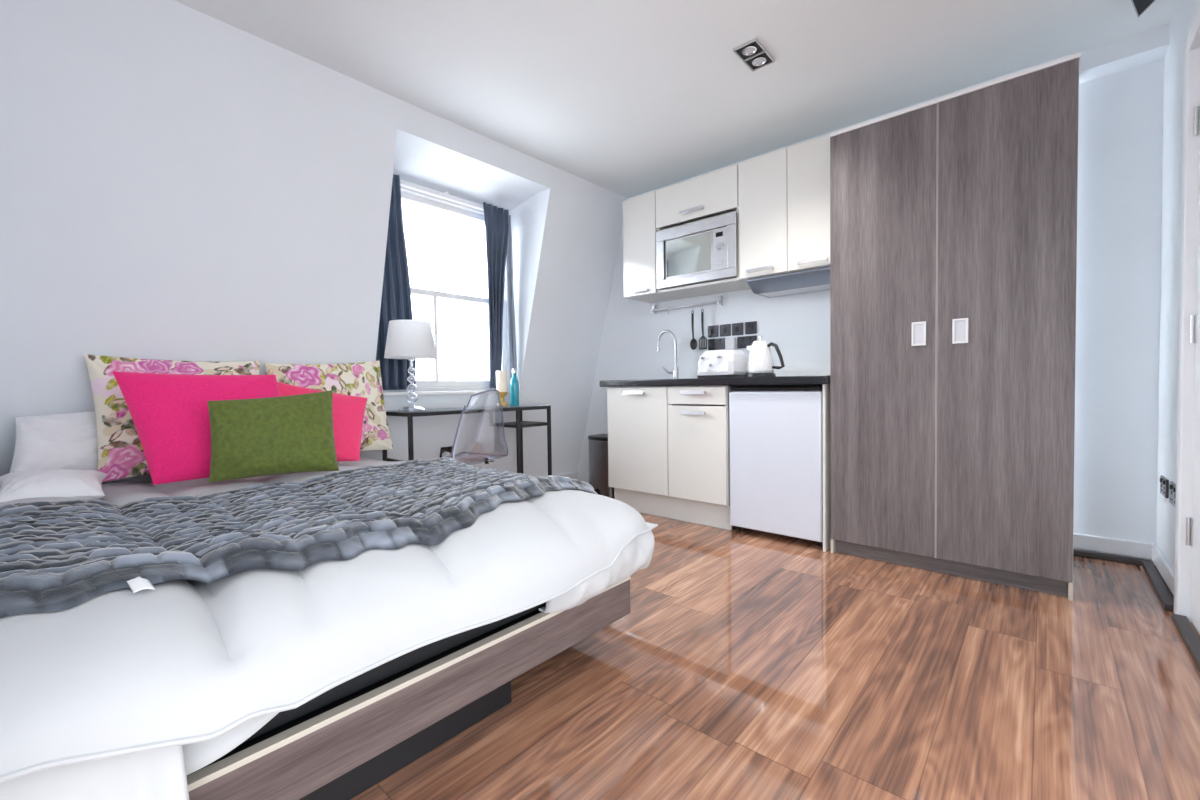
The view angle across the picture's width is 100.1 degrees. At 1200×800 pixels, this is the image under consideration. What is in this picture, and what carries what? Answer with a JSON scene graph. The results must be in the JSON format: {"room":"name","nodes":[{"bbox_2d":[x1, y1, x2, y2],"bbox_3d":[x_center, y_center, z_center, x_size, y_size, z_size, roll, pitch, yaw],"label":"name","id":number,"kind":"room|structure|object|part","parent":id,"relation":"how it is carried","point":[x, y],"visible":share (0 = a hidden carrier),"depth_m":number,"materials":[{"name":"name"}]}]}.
{"room":"studio apartment","nodes":[
{"label":"studio apartment","id":0,"kind":"room"},
{"bbox_2d":[0,0,626,484],"bbox_3d":[-1.183,-0.413,3.243,0.812,2.460,3.720,1,2,41],"label":"wall","id":1,"kind":"structure","parent":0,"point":[179,182],"depth_m":2.30,"materials":[{"name":"grey paint"}]},
{"bbox_2d":[439,446,451,457],"bbox_3d":[-1.084,0.373,3.554,0.033,0.088,0.100,1,2,41],"label":"wall socket","id":2,"kind":"object","parent":1,"relation":"attached to","point":[443,449],"visible":0.37,"depth_m":3.53,"materials":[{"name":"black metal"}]},
{"bbox_2d":[442,451,450,456],"bbox_3d":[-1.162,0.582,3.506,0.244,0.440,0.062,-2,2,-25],"label":"plug","id":3,"kind":"object","parent":2,"relation":"attached to","point":[445,453],"visible":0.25,"depth_m":3.52,"materials":[{"name":"white plastic"}]},
{"bbox_2d":[383,179,521,395],"bbox_3d":[-1.060,-0.742,3.502,0.204,1.404,1.140,1,2,41],"label":"window","id":4,"kind":"structure","parent":1,"relation":"attached to","point":[436,386],"depth_m":3.51,"materials":[{"name":"white paint"}]},
{"bbox_2d":[376,174,415,389],"bbox_3d":[-1.303,-0.739,3.151,0.067,1.350,0.282,1,2,41],"label":"curtain","id":5,"kind":"object","parent":4,"relation":"hanging from","point":[396,302],"visible":0.52,"depth_m":3.16,"materials":[{"name":"blue fabric"}]},
{"bbox_3d":[-1.118,-1.045,3.542,0.036,0.665,1.040,1,2,41],"label":"sash","id":6,"kind":"part","parent":4,"relation":"part of","materials":[{"name":"glass"}]},
{"bbox_3d":[-1.017,-0.051,3.492,0.114,0.022,1.136,1,2,41],"label":"sill","id":7,"kind":"part","parent":4,"relation":"part of","materials":[{"name":"white paint"}]},
{"bbox_3d":[-1.070,-1.418,3.484,0.043,0.052,1.120,1,2,41],"label":"curtain rail","id":8,"kind":"part","parent":4,"relation":"part of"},
{"bbox_3d":[-1.081,-0.423,3.534,0.036,0.660,1.040,1,2,41],"label":"sash","id":9,"kind":"part","parent":4,"relation":"part of","materials":[{"name":"white paint"}]},
{"bbox_2d":[483,202,516,387],"bbox_3d":[-0.750,-0.764,3.776,0.060,1.350,0.284,1,2,41],"label":"curtain","id":10,"kind":"object","parent":4,"relation":"hanging from","point":[498,236],"visible":0.94,"depth_m":3.75,"materials":[{"name":"blue fabric"}]},
{"bbox_2d":[556,471,578,478],"bbox_3d":[-0.862,0.743,3.967,0.052,0.100,1.960,1,2,41],"label":"baseboard","id":11,"kind":"structure","parent":1,"relation":"attached to","point":[573,475],"depth_m":4.62,"materials":[{"name":"white paint"}]},
{"bbox_2d":[174,0,1177,197],"bbox_3d":[0.006,-1.638,0.970,5.100,0.080,5.760,1,2,41],"label":"ceiling","id":12,"kind":"structure","parent":0,"point":[626,98],"depth_m":2.41,"materials":[{"name":"paint"}]},
{"bbox_2d":[733,38,774,71],"bbox_3d":[0.736,-1.642,2.398,0.116,0.010,0.215,1,2,41],"label":"recessed light","id":13,"kind":"object","parent":12,"relation":"in","point":[752,53],"visible":1,"depth_m":2.39,"materials":[{"name":"metal"}]},
{"bbox_2d":[1079,23,1169,83],"bbox_3d":[2.451,-1.625,2.379,0.309,0.090,0.135,1,2,41],"label":"beam","id":14,"kind":"structure","parent":12,"relation":"attached to","point":[1152,45],"depth_m":2.33,"materials":[{"name":"grey paint"}]},
{"bbox_2d":[1131,0,1155,17],"bbox_3d":[2.167,-1.625,1.993,0.264,0.063,0.092,-2,2,-34],"label":"ceiling spotlight","id":15,"kind":"object","parent":12,"relation":"attached to","point":[1140,6],"visible":1,"depth_m":2.05,"materials":[{"name":"black paint"}]},
{"bbox_2d":[351,512,1199,799],"bbox_3d":[-0.129,0.890,1.150,5.500,0.060,5.700,1,2,41],"label":"floor","id":16,"kind":"structure","parent":0,"point":[749,664],"depth_m":1.43,"materials":[{"name":"brown wood"}]},
{"bbox_2d":[187,576,630,799],"bbox_3d":[-1.075,0.736,1.820,1.891,0.238,1.431,1,2,41],"label":"platform bed","id":17,"kind":"object","parent":16,"relation":"on","point":[341,749],"visible":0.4,"depth_m":1.13,"materials":[{"name":"grey wood"}]},
{"bbox_2d":[241,602,545,743],"bbox_3d":[-1.112,0.523,1.833,1.875,0.216,1.415,1,2,41],"label":"mattress","id":18,"kind":"object","parent":17,"relation":"on","point":[401,663],"visible":0.02,"depth_m":1.13,"materials":[{"name":"black fabric"}]},
{"bbox_2d":[0,531,654,799],"bbox_3d":[-0.366,0.583,1.243,0.239,0.359,1.519,1,2,41],"label":"sheet","id":19,"kind":"object","parent":18,"relation":"on","point":[156,774],"visible":0.37,"depth_m":0.77,"materials":[{"name":"white fabric"}]},
{"bbox_2d":[0,457,657,782],"bbox_3d":[-0.998,0.390,1.797,1.992,0.241,1.530,1,2,41],"label":"duvet","id":20,"kind":"object","parent":18,"relation":"on","point":[118,672],"visible":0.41,"depth_m":0.89,"materials":[{"name":"white fabric"}]},
{"bbox_2d":[9,411,97,472],"bbox_3d":[-2.095,0.172,2.086,0.160,0.300,0.511,0,2,35],"label":"pillow","id":21,"kind":"object","parent":20,"relation":"on","point":[57,441],"visible":0.43,"depth_m":1.98,"materials":[{"name":"fabric"}]},
{"bbox_2d":[0,468,106,502],"bbox_3d":[-1.835,0.291,1.702,0.480,0.114,0.275,1,2,41],"label":"pillow","id":22,"kind":"object","parent":20,"relation":"on","point":[84,485],"visible":0.81,"depth_m":1.60,"materials":[{"name":"fabric"}]},
{"bbox_2d":[84,354,259,481],"bbox_3d":[-1.839,0.061,2.236,0.208,0.515,0.617,1,2,41],"label":"floral cushion","id":23,"kind":"object","parent":20,"relation":"on","point":[121,455],"visible":0.3,"depth_m":2.05,"materials":[{"name":"fabric"}]},
{"bbox_2d":[112,371,280,484],"bbox_3d":[-1.549,0.098,2.029,0.225,0.425,0.575,1,2,41],"label":"cushion","id":24,"kind":"object","parent":20,"relation":"on","point":[169,413],"visible":0.6,"depth_m":1.91,"materials":[{"name":"fabric"}]},
{"bbox_2d":[207,390,338,482],"bbox_3d":[-1.287,0.134,2.006,0.444,0.338,0.143,-2,2,-43],"label":"cushion","id":25,"kind":"object","parent":20,"relation":"on","point":[255,437],"visible":1,"depth_m":1.96,"materials":[{"name":"green fabric"}]},
{"bbox_2d":[0,457,596,617],"bbox_3d":[-0.761,0.334,1.620,1.085,0.173,1.570,1,2,41],"label":"throw blanket","id":26,"kind":"object","parent":20,"relation":"on","point":[60,555],"visible":0.99,"depth_m":1.20,"materials":[{"name":"grey chunky knitted wool"}]},
{"bbox_2d":[277,382,366,461],"bbox_3d":[-1.310,0.099,2.423,0.436,0.395,0.196,-2,2,-45],"label":"cushion","id":27,"kind":"object","parent":20,"relation":"on","point":[348,411],"visible":0.48,"depth_m":2.44,"materials":[{"name":"pink fabric"}]},
{"bbox_2d":[265,360,393,450],"bbox_3d":[-1.433,0.037,2.723,0.189,0.525,0.627,1,2,41],"label":"floral cushion","id":28,"kind":"object","parent":20,"relation":"on","point":[361,379],"visible":0.52,"depth_m":2.79,"materials":[{"name":"fabric"}]},
{"bbox_2d":[382,404,551,475],"bbox_3d":[-0.845,0.429,3.389,0.345,0.758,1.095,1,2,41],"label":"glass desk","id":29,"kind":"object","parent":16,"relation":"on","point":[519,424],"visible":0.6,"depth_m":3.45,"materials":[{"name":"black paint"}]},
{"bbox_3d":[-1.321,0.458,3.094,0.022,0.730,0.022,1,2,41],"label":"leg","id":30,"kind":"part","parent":29,"relation":"part of","materials":[{"name":"black paint"}]},
{"bbox_2d":[384,320,436,410],"bbox_3d":[-1.137,-0.202,3.031,0.300,0.531,0.300,1,2,41],"label":"table lamp","id":31,"kind":"object","parent":29,"relation":"on","point":[410,340],"visible":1,"depth_m":2.92,"materials":[{"name":"white fabric"}]},
{"bbox_3d":[-1.139,-0.360,3.027,0.300,0.215,0.300,1,2,41],"label":"lamp shade","id":32,"kind":"part","parent":31,"relation":"part of","materials":[{"name":"white fabric"}]},
{"bbox_3d":[-1.136,-0.087,3.034,0.156,0.300,0.156,1,2,41],"label":"stem","id":33,"kind":"part","parent":31,"relation":"part of","materials":[{"name":"clear glass"}]},
{"bbox_3d":[-1.079,0.461,2.880,0.022,0.730,0.022,1,2,41],"label":"leg","id":34,"kind":"part","parent":29,"relation":"part of","materials":[{"name":"black paint"}]},
{"bbox_3d":[-0.850,0.053,3.378,0.341,0.006,1.091,1,2,41],"label":"glass","id":35,"kind":"part","parent":29,"relation":"part of","materials":[{"name":"glass"}]},
{"bbox_3d":[-0.850,0.068,3.379,0.345,0.022,1.095,1,2,41],"label":"frame","id":36,"kind":"part","parent":29,"relation":"part of","materials":[{"name":"black paint"}]},
{"bbox_2d":[496,370,507,405],"bbox_3d":[-0.692,-0.085,3.537,0.084,0.256,0.084,1,2,41],"label":"pillar candle","id":37,"kind":"object","parent":29,"relation":"on","point":[501,376],"visible":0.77,"depth_m":3.51,"materials":[{"name":"white wax"}]},
{"bbox_2d":[510,369,518,405],"bbox_3d":[-0.616,-0.093,3.623,0.062,0.265,0.062,1,2,41],"label":"bottle","id":38,"kind":"object","parent":29,"relation":"on","point":[514,384],"visible":1,"depth_m":3.60,"materials":[{"name":"glass"}]},
{"bbox_3d":[-0.559,0.437,3.469,0.022,0.730,0.022,1,2,41],"label":"leg","id":39,"kind":"part","parent":29,"relation":"part of","materials":[{"name":"black paint"}]},
{"bbox_3d":[-0.611,0.426,3.898,0.022,0.730,0.022,1,2,41],"label":"leg","id":40,"kind":"part","parent":29,"relation":"part of","materials":[{"name":"black paint"}]},
{"bbox_2d":[504,421,541,424],"bbox_3d":[-0.589,0.172,3.676,0.301,0.006,0.266,1,2,41],"label":"shelf","id":41,"kind":"object","parent":29,"relation":"attached to","point":[521,422],"depth_m":3.63,"materials":[{"name":"black paint"}]},
{"bbox_3d":[-0.581,0.177,3.669,0.323,0.020,0.310,1,2,41],"label":"shelf frame","id":42,"kind":"part","parent":29,"relation":"part of","materials":[{"name":"black paint"}]},
{"bbox_3d":[-0.369,0.429,3.684,0.022,0.730,0.022,1,2,41],"label":"leg","id":43,"kind":"part","parent":29,"relation":"part of","materials":[{"name":"black paint"}]},
{"bbox_2d":[446,389,507,464],"bbox_3d":[-0.817,0.378,3.006,0.482,0.877,0.519,0,2,26],"label":"desk chair","id":44,"kind":"object","parent":16,"relation":"on","point":[491,444],"visible":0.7,"depth_m":2.92,"materials":[{"name":"clear plastic"}]},
{"bbox_2d":[588,434,613,498],"bbox_3d":[0.042,0.532,4.028,0.270,0.493,0.260,1,2,41],"label":"pedal bin","id":45,"kind":"object","parent":16,"relation":"on","point":[598,443],"visible":0.41,"depth_m":3.94,"materials":[{"name":"metal"}]},
{"bbox_3d":[0.048,0.301,4.033,0.270,0.031,0.230,1,2,41],"label":"lid","id":46,"kind":"part","parent":45,"relation":"part of","materials":[{"name":"black plastic"}]},
{"bbox_2d":[607,386,669,496],"bbox_3d":[0.436,0.264,3.676,0.514,0.728,0.630,1,2,41],"label":"base cabinet","id":47,"kind":"object","parent":16,"relation":"on","point":[637,416],"visible":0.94,"depth_m":3.44,"materials":[{"name":"white laminate"}]},
{"bbox_3d":[0.232,-0.050,3.443,0.170,0.022,0.029,1,2,41],"label":"handle","id":48,"kind":"part","parent":47,"relation":"part of","materials":[{"name":"metal"}]},
{"bbox_2d":[599,375,829,386],"bbox_3d":[0.794,-0.121,3.354,1.574,0.045,0.634,1,2,41],"label":"countertop","id":49,"kind":"structure","parent":47,"relation":"on","point":[819,379],"depth_m":2.98,"materials":[{"name":"black laminate"}]},
{"bbox_2d":[656,330,678,378],"bbox_3d":[0.513,-0.343,3.819,0.187,0.381,0.056,0,2,34],"label":"tap","id":50,"kind":"object","parent":49,"relation":"on","point":[674,372],"visible":0.9,"depth_m":3.78,"materials":[{"name":"metal"}]},
{"bbox_3d":[0.504,-0.388,3.821,0.170,0.291,0.028,0,2,35],"label":"spout","id":51,"kind":"part","parent":50,"relation":"part of","materials":[{"name":"metal"}]},
{"bbox_2d":[672,366,678,378],"bbox_3d":[0.569,-0.202,3.787,0.056,0.100,0.056,1,2,41],"label":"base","id":52,"kind":"object","parent":50,"relation":"on","point":[675,372],"depth_m":3.77,"materials":[{"name":"metal"}]},
{"bbox_2d":[697,350,747,377],"bbox_3d":[0.797,-0.231,3.273,0.260,0.180,0.286,1,2,41],"label":"toaster","id":53,"kind":"object","parent":49,"relation":"on","point":[714,363],"visible":0.94,"depth_m":3.17,"materials":[{"name":"white plastic"}]},
{"bbox_2d":[745,336,784,376],"bbox_3d":[1.013,-0.267,3.099,0.228,0.255,0.180,0,2,17],"label":"kettle","id":54,"kind":"object","parent":49,"relation":"on","point":[760,363],"visible":0.95,"depth_m":3.04,"materials":[{"name":"white plastic"}]},
{"bbox_3d":[1.055,-0.267,3.029,0.022,0.166,0.120,-2,2,-41],"label":"handle","id":55,"kind":"part","parent":54,"relation":"part of","materials":[{"name":"black plastic"}]},
{"bbox_2d":[614,488,731,529],"bbox_3d":[0.458,0.714,3.380,0.925,0.153,0.018,1,2,41],"label":"plinth","id":56,"kind":"object","parent":16,"relation":"on","point":[709,514],"visible":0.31,"depth_m":3.32,"materials":[{"name":"white laminate"}]},
{"bbox_2d":[668,385,766,505],"bbox_3d":[0.788,0.268,3.365,0.417,0.728,0.630,1,2,41],"label":"base cabinet","id":57,"kind":"object","parent":16,"relation":"on","point":[698,416],"visible":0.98,"depth_m":3.13,"materials":[{"name":"white laminate"}]},
{"bbox_3d":[0.580,-0.046,3.136,0.170,0.022,0.029,1,2,41],"label":"handle","id":58,"kind":"part","parent":57,"relation":"part of","materials":[{"name":"metal"}]},
{"bbox_3d":[0.582,0.081,3.139,0.170,0.022,0.029,1,2,41],"label":"handle","id":59,"kind":"part","parent":57,"relation":"part of","materials":[{"name":"metal"}]},
{"bbox_3d":[0.602,-0.028,3.150,0.413,0.109,0.019,1,2,41],"label":"drawer","id":60,"kind":"part","parent":57,"relation":"part of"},
{"bbox_3d":[0.607,0.335,3.160,0.413,0.596,0.019,1,2,41],"label":"door","id":61,"kind":"part","parent":57,"relation":"part of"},
{"bbox_2d":[729,385,822,546],"bbox_3d":[1.151,0.351,3.033,0.526,0.879,0.552,1,2,41],"label":"fridge","id":62,"kind":"object","parent":16,"relation":"on","point":[776,432],"visible":0.77,"depth_m":2.81,"materials":[{"name":"white metal"}]},
{"bbox_2d":[823,384,830,551],"bbox_3d":[1.376,0.350,2.868,0.014,0.884,0.603,1,2,41],"label":"end panel","id":63,"kind":"object","parent":16,"relation":"on","point":[826,387],"visible":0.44,"depth_m":2.65,"materials":[{"name":"white laminate"}]},
{"bbox_2d":[830,52,1080,600],"bbox_3d":[1.740,-0.287,2.523,0.930,2.166,0.615,1,2,41],"label":"wardrobe","id":64,"kind":"object","parent":16,"relation":"on","point":[953,217],"visible":1,"depth_m":2.24,"materials":[{"name":"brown wood"}]},
{"bbox_3d":[1.371,-0.306,2.458,0.459,2.071,0.020,1,2,41],"label":"door","id":65,"kind":"part","parent":64,"relation":"part of","materials":[{"name":"grey wood"}]},
{"bbox_3d":[1.484,-0.308,2.341,0.058,0.110,0.004,1,2,41],"label":"handle","id":66,"kind":"part","parent":64,"relation":"part of","materials":[{"name":"white plastic"}]},
{"bbox_2d":[914,324,923,343],"bbox_3d":[1.485,-0.308,2.343,0.040,0.092,0.002,1,2,41],"label":"handle","id":67,"kind":"object","parent":64,"relation":"on","point":[918,328],"depth_m":2.34,"materials":[{"name":"silver metal"}]},
{"bbox_3d":[1.602,-0.307,2.237,0.058,0.110,0.004,1,2,41],"label":"handle","id":68,"kind":"part","parent":64,"relation":"part of","materials":[{"name":"white plastic"}]},
{"bbox_2d":[955,320,965,341],"bbox_3d":[1.603,-0.307,2.238,0.040,0.092,0.002,1,2,41],"label":"handle","id":69,"kind":"object","parent":64,"relation":"on","point":[960,325],"depth_m":2.24,"materials":[{"name":"silver metal"}]},
{"bbox_3d":[1.718,-0.303,2.151,0.459,2.071,0.020,1,2,41],"label":"door","id":70,"kind":"part","parent":64,"relation":"part of","materials":[{"name":"grey wood"}]},
{"bbox_2d":[1073,549,1173,611],"bbox_3d":[2.298,0.784,2.245,0.288,0.026,0.648,1,2,41],"label":"floor strip","id":71,"kind":"object","parent":16,"relation":"on","point":[1164,595],"visible":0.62,"depth_m":2.30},
{"bbox_2d":[1172,614,1199,670],"bbox_3d":[1.840,0.812,1.523,0.037,0.022,0.869,1,2,41],"label":"floor strip","id":72,"kind":"object","parent":16,"relation":"on","point":[1183,625],"visible":1,"depth_m":1.70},
{"bbox_2d":[578,53,1069,482],"bbox_3d":[1.027,-0.455,3.653,3.462,2.460,0.140,1,2,41],"label":"wall","id":73,"kind":"structure","parent":0,"point":[799,324],"depth_m":3.86,"materials":[{"name":"grey paint"}]},
{"bbox_2d":[622,191,681,302],"bbox_3d":[0.394,-1.142,3.830,0.300,0.729,0.389,1,2,41],"label":"upper cabinet","id":74,"kind":"object","parent":73,"relation":"attached to","point":[639,212],"visible":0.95,"depth_m":3.71,"materials":[{"name":"white laminate"}]},
{"bbox_3d":[0.291,-1.137,3.714,0.296,0.725,0.019,1,2,41],"label":"door","id":75,"kind":"part","parent":74,"relation":"part of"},
{"bbox_3d":[0.291,-0.802,3.695,0.155,0.022,0.029,1,2,41],"label":"handle","id":76,"kind":"part","parent":74,"relation":"part of","materials":[{"name":"metal"}]},
{"bbox_2d":[650,295,722,313],"bbox_3d":[0.649,-0.725,3.844,0.615,0.070,0.057,1,2,41],"label":"utensil rail","id":77,"kind":"object","parent":73,"relation":"attached to","point":[719,301],"visible":1,"depth_m":3.80,"materials":[{"name":"metal"}]},
{"bbox_3d":[0.699,-0.693,3.769,0.004,0.064,0.042,1,2,41],"label":"hook","id":78,"kind":"object","parent":77,"relation":"hanging from","visible":0},
{"bbox_2d":[690,310,696,349],"bbox_3d":[0.699,-0.523,3.767,0.033,0.295,0.056,-1,2,-23],"label":"serving spoon","id":79,"kind":"object","parent":78,"relation":"hanging from","point":[693,343],"visible":1,"depth_m":3.76,"materials":[{"name":"black plastic"}]},
{"bbox_3d":[0.693,-0.564,3.762,0.019,0.213,0.020,-1,2,3],"label":"handle","id":80,"kind":"part","parent":79,"relation":"part of","materials":[{"name":"black plastic"}]},
{"bbox_2d":[690,339,696,349],"bbox_3d":[0.705,-0.419,3.774,0.062,0.086,0.015,1,2,41],"label":"bowl","id":81,"kind":"object","parent":79,"relation":"on","point":[693,343],"depth_m":3.78,"materials":[{"name":"black plastic"}]},
{"bbox_3d":[0.759,-0.692,3.716,0.004,0.064,0.042,1,2,41],"label":"hook","id":82,"kind":"object","parent":77,"relation":"hanging from","visible":0},
{"bbox_2d":[699,309,706,349],"bbox_3d":[0.757,-0.521,3.707,0.068,0.297,0.020,1,2,41],"label":"slotted spatula","id":83,"kind":"object","parent":82,"relation":"hanging from","point":[703,337],"visible":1,"depth_m":3.70,"materials":[{"name":"black plastic"}]},
{"bbox_3d":[0.755,-0.564,3.707,0.019,0.213,0.020,-1,2,3],"label":"handle","id":84,"kind":"part","parent":83,"relation":"part of","materials":[{"name":"black plastic"}]},
{"bbox_3d":[0.760,-0.423,3.711,0.068,0.100,0.003,1,2,41],"label":"blade","id":85,"kind":"part","parent":83,"relation":"part of","materials":[{"name":"black plastic"}]},
{"bbox_2d":[656,164,750,298],"bbox_3d":[0.746,-1.138,3.520,0.630,0.729,0.389,1,2,41],"label":"upper cabinet","id":86,"kind":"object","parent":73,"relation":"attached to","point":[713,194],"visible":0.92,"depth_m":3.40,"materials":[{"name":"white laminate"}]},
{"bbox_3d":[0.616,-1.277,3.389,0.180,0.022,0.029,1,2,41],"label":"handle","id":87,"kind":"part","parent":86,"relation":"part of","materials":[{"name":"metal"}]},
{"bbox_2d":[656,212,737,288],"bbox_3d":[0.739,-0.997,3.512,0.616,0.404,0.340,1,2,41],"label":"microwave","id":88,"kind":"object","parent":86,"relation":"attached to","point":[704,251],"visible":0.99,"depth_m":3.38,"materials":[{"name":"white plastic"}]},
{"bbox_3d":[0.605,-0.987,3.442,0.375,0.270,0.022,1,2,41],"label":"door","id":89,"kind":"part","parent":88,"relation":"part of","materials":[{"name":"metal"}]},
{"bbox_3d":[0.771,-0.996,3.268,0.042,0.042,0.016,1,2,41],"label":"knob","id":90,"kind":"part","parent":88,"relation":"part of","materials":[{"name":"silver metal"}]},
{"bbox_3d":[0.787,-0.985,3.280,0.108,0.270,0.024,1,2,41],"label":"control panel","id":91,"kind":"part","parent":88,"relation":"part of","materials":[{"name":"metal"}]},
{"bbox_3d":[0.640,-1.361,3.397,0.626,0.269,0.019,1,2,41],"label":"flap door","id":92,"kind":"part","parent":86,"relation":"part of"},
{"bbox_2d":[708,325,718,337],"bbox_3d":[0.835,-0.507,3.718,0.085,0.086,0.012,1,2,41],"label":"switch plate","id":93,"kind":"object","parent":73,"relation":"attached to","point":[713,331],"visible":1,"depth_m":3.71,"materials":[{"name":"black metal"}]},
{"bbox_2d":[708,338,724,349],"bbox_3d":[0.859,-0.410,3.700,0.145,0.083,0.012,1,2,41],"label":"wall socket","id":94,"kind":"object","parent":73,"relation":"attached to","point":[719,343],"visible":0.98,"depth_m":3.70,"materials":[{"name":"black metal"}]},
{"bbox_2d":[720,324,730,336],"bbox_3d":[0.909,-0.506,3.653,0.085,0.086,0.012,1,2,41],"label":"switch plate","id":95,"kind":"object","parent":73,"relation":"attached to","point":[725,329],"visible":1,"depth_m":3.65,"materials":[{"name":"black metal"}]},
{"bbox_2d":[732,323,742,335],"bbox_3d":[0.981,-0.506,3.589,0.085,0.086,0.012,1,2,41],"label":"switch plate","id":96,"kind":"object","parent":73,"relation":"attached to","point":[737,328],"visible":1,"depth_m":3.58,"materials":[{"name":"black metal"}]},
{"bbox_2d":[737,335,756,348],"bbox_3d":[1.035,-0.409,3.545,0.145,0.083,0.012,1,2,41],"label":"wall socket","id":97,"kind":"object","parent":73,"relation":"attached to","point":[742,342],"visible":0.93,"depth_m":3.55,"materials":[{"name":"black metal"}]},
{"bbox_2d":[725,337,735,349],"bbox_3d":[0.937,-0.403,3.600,0.070,0.082,0.042,1,2,41],"label":"power adapter","id":98,"kind":"object","parent":97,"relation":"attached to","point":[730,343],"visible":1,"depth_m":3.58,"materials":[{"name":"white plastic"}]},
{"bbox_2d":[745,321,756,334],"bbox_3d":[1.056,-0.505,3.522,0.085,0.086,0.012,1,2,41],"label":"switch plate","id":99,"kind":"object","parent":73,"relation":"attached to","point":[750,327],"visible":1,"depth_m":3.52,"materials":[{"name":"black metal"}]},
{"bbox_2d":[738,134,829,281],"bbox_3d":[1.217,-1.133,3.104,0.620,0.729,0.389,1,2,41],"label":"upper cabinet","id":100,"kind":"object","parent":73,"relation":"attached to","point":[784,194],"visible":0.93,"depth_m":2.99,"materials":[{"name":"white laminate"}]},
{"bbox_3d":[0.983,-0.800,3.084,0.170,0.022,0.029,1,2,41],"label":"handle","id":101,"kind":"part","parent":100,"relation":"part of","materials":[{"name":"metal"}]},
{"bbox_3d":[0.998,-1.130,3.090,0.306,0.725,0.019,1,2,41],"label":"door","id":102,"kind":"part","parent":100,"relation":"part of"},
{"bbox_3d":[1.231,-1.127,2.885,0.306,0.725,0.019,1,2,41],"label":"door","id":103,"kind":"part","parent":100,"relation":"part of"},
{"bbox_3d":[1.215,-0.797,2.879,0.170,0.022,0.029,1,2,41],"label":"handle","id":104,"kind":"part","parent":100,"relation":"part of","materials":[{"name":"metal"}]},
{"bbox_2d":[747,266,829,297],"bbox_3d":[1.254,-0.727,3.124,0.575,0.079,0.333,1,2,41],"label":"hood","id":105,"kind":"object","parent":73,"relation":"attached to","point":[818,279],"visible":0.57,"depth_m":3.08,"materials":[{"name":"grey metal"}]},
{"bbox_2d":[1073,59,1163,564],"bbox_3d":[2.576,-0.444,2.472,0.425,2.460,0.100,1,2,41],"label":"wall","id":106,"kind":"structure","parent":0,"point":[1120,128],"depth_m":2.45,"materials":[{"name":"grey paint"}]},
{"bbox_2d":[1073,533,1155,559],"bbox_3d":[2.520,0.721,2.490,0.315,0.077,0.016,1,2,41],"label":"baseboard","id":107,"kind":"structure","parent":106,"relation":"attached to","point":[1137,549],"depth_m":2.48,"materials":[{"name":"white paint"}]},
{"bbox_2d":[1156,0,1199,570],"bbox_3d":[2.021,-0.412,1.583,0.120,2.460,2.170,1,2,41],"label":"wall","id":108,"kind":"structure","parent":0,"point":[1185,10],"depth_m":2.17,"materials":[{"name":"grey paint"}]},
{"bbox_2d":[1152,544,1173,595],"bbox_3d":[2.411,0.732,2.141,0.016,0.077,0.653,1,2,41],"label":"baseboard","id":109,"kind":"structure","parent":108,"relation":"attached to","point":[1159,560],"depth_m":2.15,"materials":[{"name":"white paint"}]},
{"bbox_2d":[1160,475,1168,497],"bbox_3d":[2.476,0.380,2.210,0.014,0.080,0.135,1,2,41],"label":"wall socket","id":110,"kind":"object","parent":108,"relation":"attached to","point":[1164,482],"visible":1,"depth_m":2.18,"materials":[{"name":"black metal"}]},
{"bbox_2d":[1169,481,1175,506],"bbox_3d":[2.320,0.384,2.034,0.014,0.087,0.165,1,2,41],"label":"wall socket","id":111,"kind":"object","parent":108,"relation":"attached to","point":[1172,486],"visible":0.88,"depth_m":2.04,"materials":[{"name":"black metal"}]},
{"bbox_2d":[1173,3,1199,621],"bbox_3d":[1.854,-0.242,1.486,0.060,2.130,1.005,1,2,41],"label":"trim","id":112,"kind":"structure","parent":108,"relation":"attached to","point":[1182,554],"depth_m":1.82,"materials":[{"name":"white paint"}]},
{"bbox_2d":[1186,105,1199,634],"bbox_3d":[1.866,-0.207,1.481,0.054,2.040,0.841,1,2,41],"label":"door","id":113,"kind":"structure","parent":108,"relation":"in","point":[1192,524],"depth_m":1.78,"materials":[{"name":"white paint"}]}
]}

